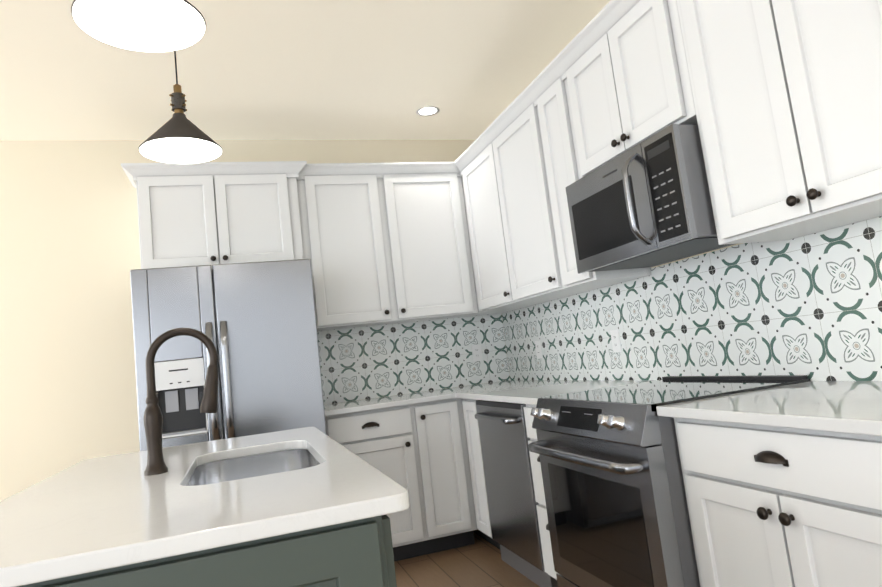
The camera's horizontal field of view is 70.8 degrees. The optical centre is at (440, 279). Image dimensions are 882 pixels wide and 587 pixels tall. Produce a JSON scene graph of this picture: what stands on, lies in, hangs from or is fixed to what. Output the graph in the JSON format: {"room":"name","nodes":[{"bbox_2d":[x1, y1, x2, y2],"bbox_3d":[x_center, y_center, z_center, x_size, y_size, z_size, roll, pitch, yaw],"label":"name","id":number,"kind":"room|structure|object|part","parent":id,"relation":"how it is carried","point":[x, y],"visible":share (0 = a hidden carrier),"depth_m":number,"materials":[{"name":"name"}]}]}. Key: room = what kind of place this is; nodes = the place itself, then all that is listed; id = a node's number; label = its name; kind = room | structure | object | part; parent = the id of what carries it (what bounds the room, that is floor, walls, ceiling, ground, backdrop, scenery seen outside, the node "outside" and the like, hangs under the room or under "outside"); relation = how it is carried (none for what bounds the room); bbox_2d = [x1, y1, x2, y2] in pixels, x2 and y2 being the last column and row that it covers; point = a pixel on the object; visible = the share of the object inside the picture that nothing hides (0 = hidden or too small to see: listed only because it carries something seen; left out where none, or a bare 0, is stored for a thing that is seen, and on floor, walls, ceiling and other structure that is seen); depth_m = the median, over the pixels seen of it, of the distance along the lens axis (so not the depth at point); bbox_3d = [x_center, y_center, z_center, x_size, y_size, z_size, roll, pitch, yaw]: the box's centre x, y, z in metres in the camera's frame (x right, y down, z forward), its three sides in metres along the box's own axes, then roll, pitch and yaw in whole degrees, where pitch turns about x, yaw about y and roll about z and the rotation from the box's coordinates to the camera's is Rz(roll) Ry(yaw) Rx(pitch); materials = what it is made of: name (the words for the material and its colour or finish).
{"room":"kitchen","nodes":[
{"label":"kitchen","id":0,"kind":"room"},
{"bbox_2d":[0,140,509,500],"bbox_3d":[-2.827,0.537,3.555,7.100,2.743,0.100,-4,-7,-18],"label":"wall","id":1,"kind":"structure","parent":0,"point":[70,258],"depth_m":3.76,"materials":[{"name":"beige paint"}]},
{"bbox_2d":[133,168,220,268],"bbox_3d":[-1.604,-0.314,3.826,0.429,0.585,0.373,-4,-7,-18],"label":"upper cabinet","id":2,"kind":"object","parent":1,"relation":"attached to","point":[179,222],"depth_m":3.66,"materials":[{"name":"white wood"}]},
{"bbox_3d":[-0.304,-0.906,2.728,2.424,0.086,3.399,-4,-7,-18],"label":"crown","id":3,"kind":"part","parent":2,"relation":"part of","materials":[{"name":"white wood"}]},
{"bbox_2d":[217,168,304,263],"bbox_3d":[-1.168,-0.347,3.970,0.491,0.585,0.373,-4,-7,-18],"label":"upper cabinet","id":4,"kind":"object","parent":1,"relation":"attached to","point":[259,209],"depth_m":3.81,"materials":[{"name":"white wood"}]},
{"bbox_2d":[297,168,396,331],"bbox_3d":[-0.660,-0.180,4.131,0.548,0.992,0.323,-4,-7,-18],"label":"upper cabinet","id":5,"kind":"object","parent":1,"relation":"attached to","point":[343,213],"depth_m":4.00,"materials":[{"name":"white wood"}]},
{"bbox_2d":[381,168,476,327],"bbox_3d":[-0.123,-0.221,4.307,0.585,0.992,0.323,-4,-7,-18],"label":"upper cabinet","id":6,"kind":"object","parent":1,"relation":"attached to","point":[431,280],"depth_m":4.16,"materials":[{"name":"white wood"}]},
{"bbox_2d":[0,0,609,140],"bbox_3d":[-1.943,-1.383,0.429,7.100,0.080,7.100,-4,-7,-18],"label":"ceiling","id":7,"kind":"structure","parent":0,"point":[322,69],"depth_m":3.30,"materials":[{"name":"white paint"}]},
{"bbox_2d":[71,0,205,52],"bbox_3d":[-0.742,-0.970,1.492,0.284,0.752,0.284,-4,-7,-18],"label":"pendant light","id":8,"kind":"object","parent":7,"relation":"hanging from","point":[157,26],"visible":1,"depth_m":1.52,"materials":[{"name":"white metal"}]},
{"bbox_2d":[139,51,222,163],"bbox_3d":[-0.992,-0.839,2.315,0.284,0.752,0.284,-4,-7,-18],"label":"pendant light","id":9,"kind":"object","parent":7,"relation":"hanging from","point":[178,137],"visible":0.98,"depth_m":2.30,"materials":[{"name":"brown metal"}]},
{"bbox_3d":[-1.007,-0.965,2.330,0.120,0.496,0.120,-4,-7,-18],"label":"cord","id":10,"kind":"part","parent":9,"relation":"part of","materials":[{"name":"black plastic"}]},
{"bbox_2d":[416,106,439,115],"bbox_3d":[-0.086,-1.107,4.083,0.160,0.004,0.160,-4,-7,-18],"label":"recessed light","id":11,"kind":"object","parent":7,"relation":"in","point":[428,111],"visible":1,"depth_m":4.08,"materials":[{"name":"white"}]},
{"bbox_2d":[394,532,539,586],"bbox_3d":[-1.619,1.390,0.087,7.100,0.060,7.100,-4,-7,-18],"label":"floor","id":12,"kind":"structure","parent":0,"point":[480,562],"depth_m":3.33,"materials":[{"name":"brown wood"}]},
{"bbox_2d":[0,503,403,586],"bbox_3d":[-0.567,0.963,1.502,0.742,0.884,1.247,-4,-7,-18],"label":"kitchen island","id":13,"kind":"object","parent":12,"relation":"on","point":[356,549],"depth_m":1.01,"materials":[{"name":"grey"}]},
{"bbox_2d":[0,427,409,578],"bbox_3d":[-0.700,0.541,1.714,0.860,0.030,1.620,-4,-7,-18],"label":"island countertop","id":14,"kind":"structure","parent":13,"relation":"on","point":[92,510],"depth_m":1.22,"materials":[{"name":"white stone"}]},
{"bbox_2d":[140,327,217,474],"bbox_3d":[-0.742,0.337,1.773,0.211,0.396,0.086,-4,-7,-18],"label":"faucet","id":15,"kind":"object","parent":14,"relation":"on","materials":[{"name":"brown metal"}]},
{"bbox_2d":[184,443,323,486],"bbox_3d":[-0.524,0.634,1.771,0.405,0.204,0.750,-4,-7,-18],"label":"sink","id":16,"kind":"object","parent":14,"relation":"in","point":[213,468],"depth_m":2.10,"materials":[{"name":"silver metal"}]},
{"bbox_2d":[130,259,326,450],"bbox_3d":[-1.152,0.833,3.506,0.906,1.763,0.845,-4,-7,-18],"label":"refrigerator","id":17,"kind":"object","parent":12,"relation":"on","point":[255,323],"visible":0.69,"depth_m":3.23,"materials":[{"name":"grey metal"}]},
{"bbox_2d":[325,420,432,561],"bbox_3d":[-0.461,1.236,3.816,0.525,0.884,0.607,-4,-7,-18],"label":"base cabinet","id":18,"kind":"object","parent":12,"relation":"on","point":[396,454],"depth_m":3.58,"materials":[{"name":"white wood"}]},
{"bbox_2d":[417,420,474,552],"bbox_3d":[-0.061,1.206,3.948,0.320,0.884,0.607,-4,-7,-18],"label":"base cabinet","id":19,"kind":"object","parent":12,"relation":"on","point":[449,511],"depth_m":3.67,"materials":[{"name":"white wood"}]},
{"bbox_2d":[324,380,655,435],"bbox_3d":[0.097,0.663,3.454,1.438,0.030,1.795,-4,-7,-18],"label":"countertop","id":20,"kind":"structure","parent":19,"relation":"on","point":[438,405],"depth_m":3.61,"materials":[{"name":"white stone"}]},
{"bbox_2d":[465,416,499,548],"bbox_3d":[0.499,1.105,3.666,0.608,0.884,0.237,-4,-7,-18],"label":"base cabinet","id":21,"kind":"object","parent":12,"relation":"on","point":[481,516],"depth_m":3.61,"materials":[{"name":"white wood"}]},
{"bbox_2d":[475,400,557,586],"bbox_3d":[0.586,1.049,3.250,0.638,0.874,0.609,-4,-7,-18],"label":"dishwasher","id":22,"kind":"object","parent":12,"relation":"on","point":[512,502],"visible":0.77,"depth_m":3.11,"materials":[{"name":"grey metal"}]},
{"bbox_3d":[0.270,0.717,3.203,0.058,0.030,0.478,-4,-7,-18],"label":"handle","id":23,"kind":"part","parent":22,"relation":"part of","materials":[{"name":"silver metal"}]},
{"bbox_2d":[524,403,676,579],"bbox_3d":[0.765,0.971,2.828,0.608,0.884,0.308,-4,-7,-18],"label":"base cabinet","id":24,"kind":"object","parent":12,"relation":"on","point":[531,432],"depth_m":2.81,"materials":[{"name":"white wood"}]},
{"bbox_2d":[528,375,810,586],"bbox_3d":[0.838,0.872,2.297,0.762,0.934,0.758,-4,-7,-18],"label":"range","id":25,"kind":"object","parent":12,"relation":"on","point":[615,495],"visible":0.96,"depth_m":2.10,"materials":[{"name":"grey metal"}]},
{"bbox_2d":[674,420,864,586],"bbox_3d":[1.124,0.789,1.696,0.608,0.884,0.562,-4,-7,-18],"label":"base cabinet","id":26,"kind":"object","parent":12,"relation":"on","point":[768,507],"depth_m":1.57,"materials":[{"name":"white wood"}]},
{"bbox_2d":[656,380,881,439],"bbox_3d":[1.088,0.322,1.634,0.646,0.030,0.799,-4,-7,-18],"label":"countertop","id":27,"kind":"structure","parent":26,"relation":"on","point":[839,407],"depth_m":1.62,"materials":[{"name":"white stone"}]},
{"bbox_2d":[837,436,881,586],"bbox_3d":[1.248,0.730,1.335,0.588,0.884,0.210,-4,-7,-18],"label":"base cabinet","id":28,"kind":"object","parent":12,"relation":"on","point":[861,456],"depth_m":1.32,"materials":[{"name":"white wood"}]},
{"bbox_2d":[651,243,742,267],"bbox_3d":[1.550,-0.252,1.302,0.100,2.743,7.000,-4,-7,-18],"label":"wall","id":29,"kind":"structure","parent":0,"point":[697,255],"depth_m":2.60,"materials":[{"name":"beige paint"}]},
{"bbox_2d":[461,140,556,315],"bbox_3d":[0.434,-0.325,3.990,0.323,0.992,0.540,-4,-7,-18],"label":"upper cabinet","id":30,"kind":"object","parent":29,"relation":"attached to","point":[490,274],"depth_m":3.96,"materials":[{"name":"white wood"}]},
{"bbox_2d":[489,96,604,303],"bbox_3d":[0.602,-0.410,3.459,0.323,0.992,0.587,-4,-7,-18],"label":"upper cabinet","id":31,"kind":"object","parent":29,"relation":"attached to","point":[527,235],"depth_m":3.41,"materials":[{"name":"white wood"}]},
{"bbox_2d":[304,154,881,406],"bbox_3d":[0.300,0.284,2.750,1.438,0.539,3.360,-4,-7,-18],"label":"backsplash","id":32,"kind":"structure","parent":29,"relation":"attached to","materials":[{"name":"tile"}]},
{"bbox_2d":[561,24,624,179],"bbox_3d":[0.808,-0.754,2.754,0.323,0.533,0.379,-4,-7,-18],"label":"upper cabinet","id":33,"kind":"object","parent":29,"relation":"attached to","point":[587,76],"depth_m":2.71,"materials":[{"name":"white wood"}]},
{"bbox_2d":[533,68,656,291],"bbox_3d":[0.734,-0.477,3.043,0.323,0.992,0.295,-4,-7,-18],"label":"upper cabinet","id":34,"kind":"object","parent":29,"relation":"attached to","point":[549,100],"depth_m":3.02,"materials":[{"name":"white wood"}]},
{"bbox_2d":[605,0,688,151],"bbox_3d":[0.923,-0.812,2.393,0.323,0.533,0.387,-4,-7,-18],"label":"upper cabinet","id":35,"kind":"object","parent":29,"relation":"attached to","point":[645,53],"depth_m":2.35,"materials":[{"name":"white wood"}]},
{"bbox_2d":[565,124,733,273],"bbox_3d":[0.856,-0.290,2.489,0.461,0.397,0.746,-4,-7,-18],"label":"microwave","id":36,"kind":"object","parent":35,"relation":"attached to","point":[645,203],"visible":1,"depth_m":2.29,"materials":[{"name":"grey metal"}]},
{"bbox_3d":[0.715,-0.298,2.290,0.071,0.350,0.032,-4,-7,-18],"label":"handle","id":37,"kind":"part","parent":36,"relation":"part of","materials":[{"name":"silver metal"}]},
{"bbox_2d":[673,0,881,251],"bbox_3d":[1.064,-0.644,2.003,0.323,0.992,0.381,-4,-7,-18],"label":"upper cabinet","id":38,"kind":"object","parent":29,"relation":"attached to","point":[740,107],"depth_m":1.94,"materials":[{"name":"white wood"}]},
{"bbox_2d":[773,0,881,219],"bbox_3d":[1.179,-0.702,1.639,0.323,0.992,0.391,-4,-7,-18],"label":"upper cabinet","id":39,"kind":"object","parent":29,"relation":"attached to","point":[831,50],"depth_m":1.64,"materials":[{"name":"white wood"}]}
]}

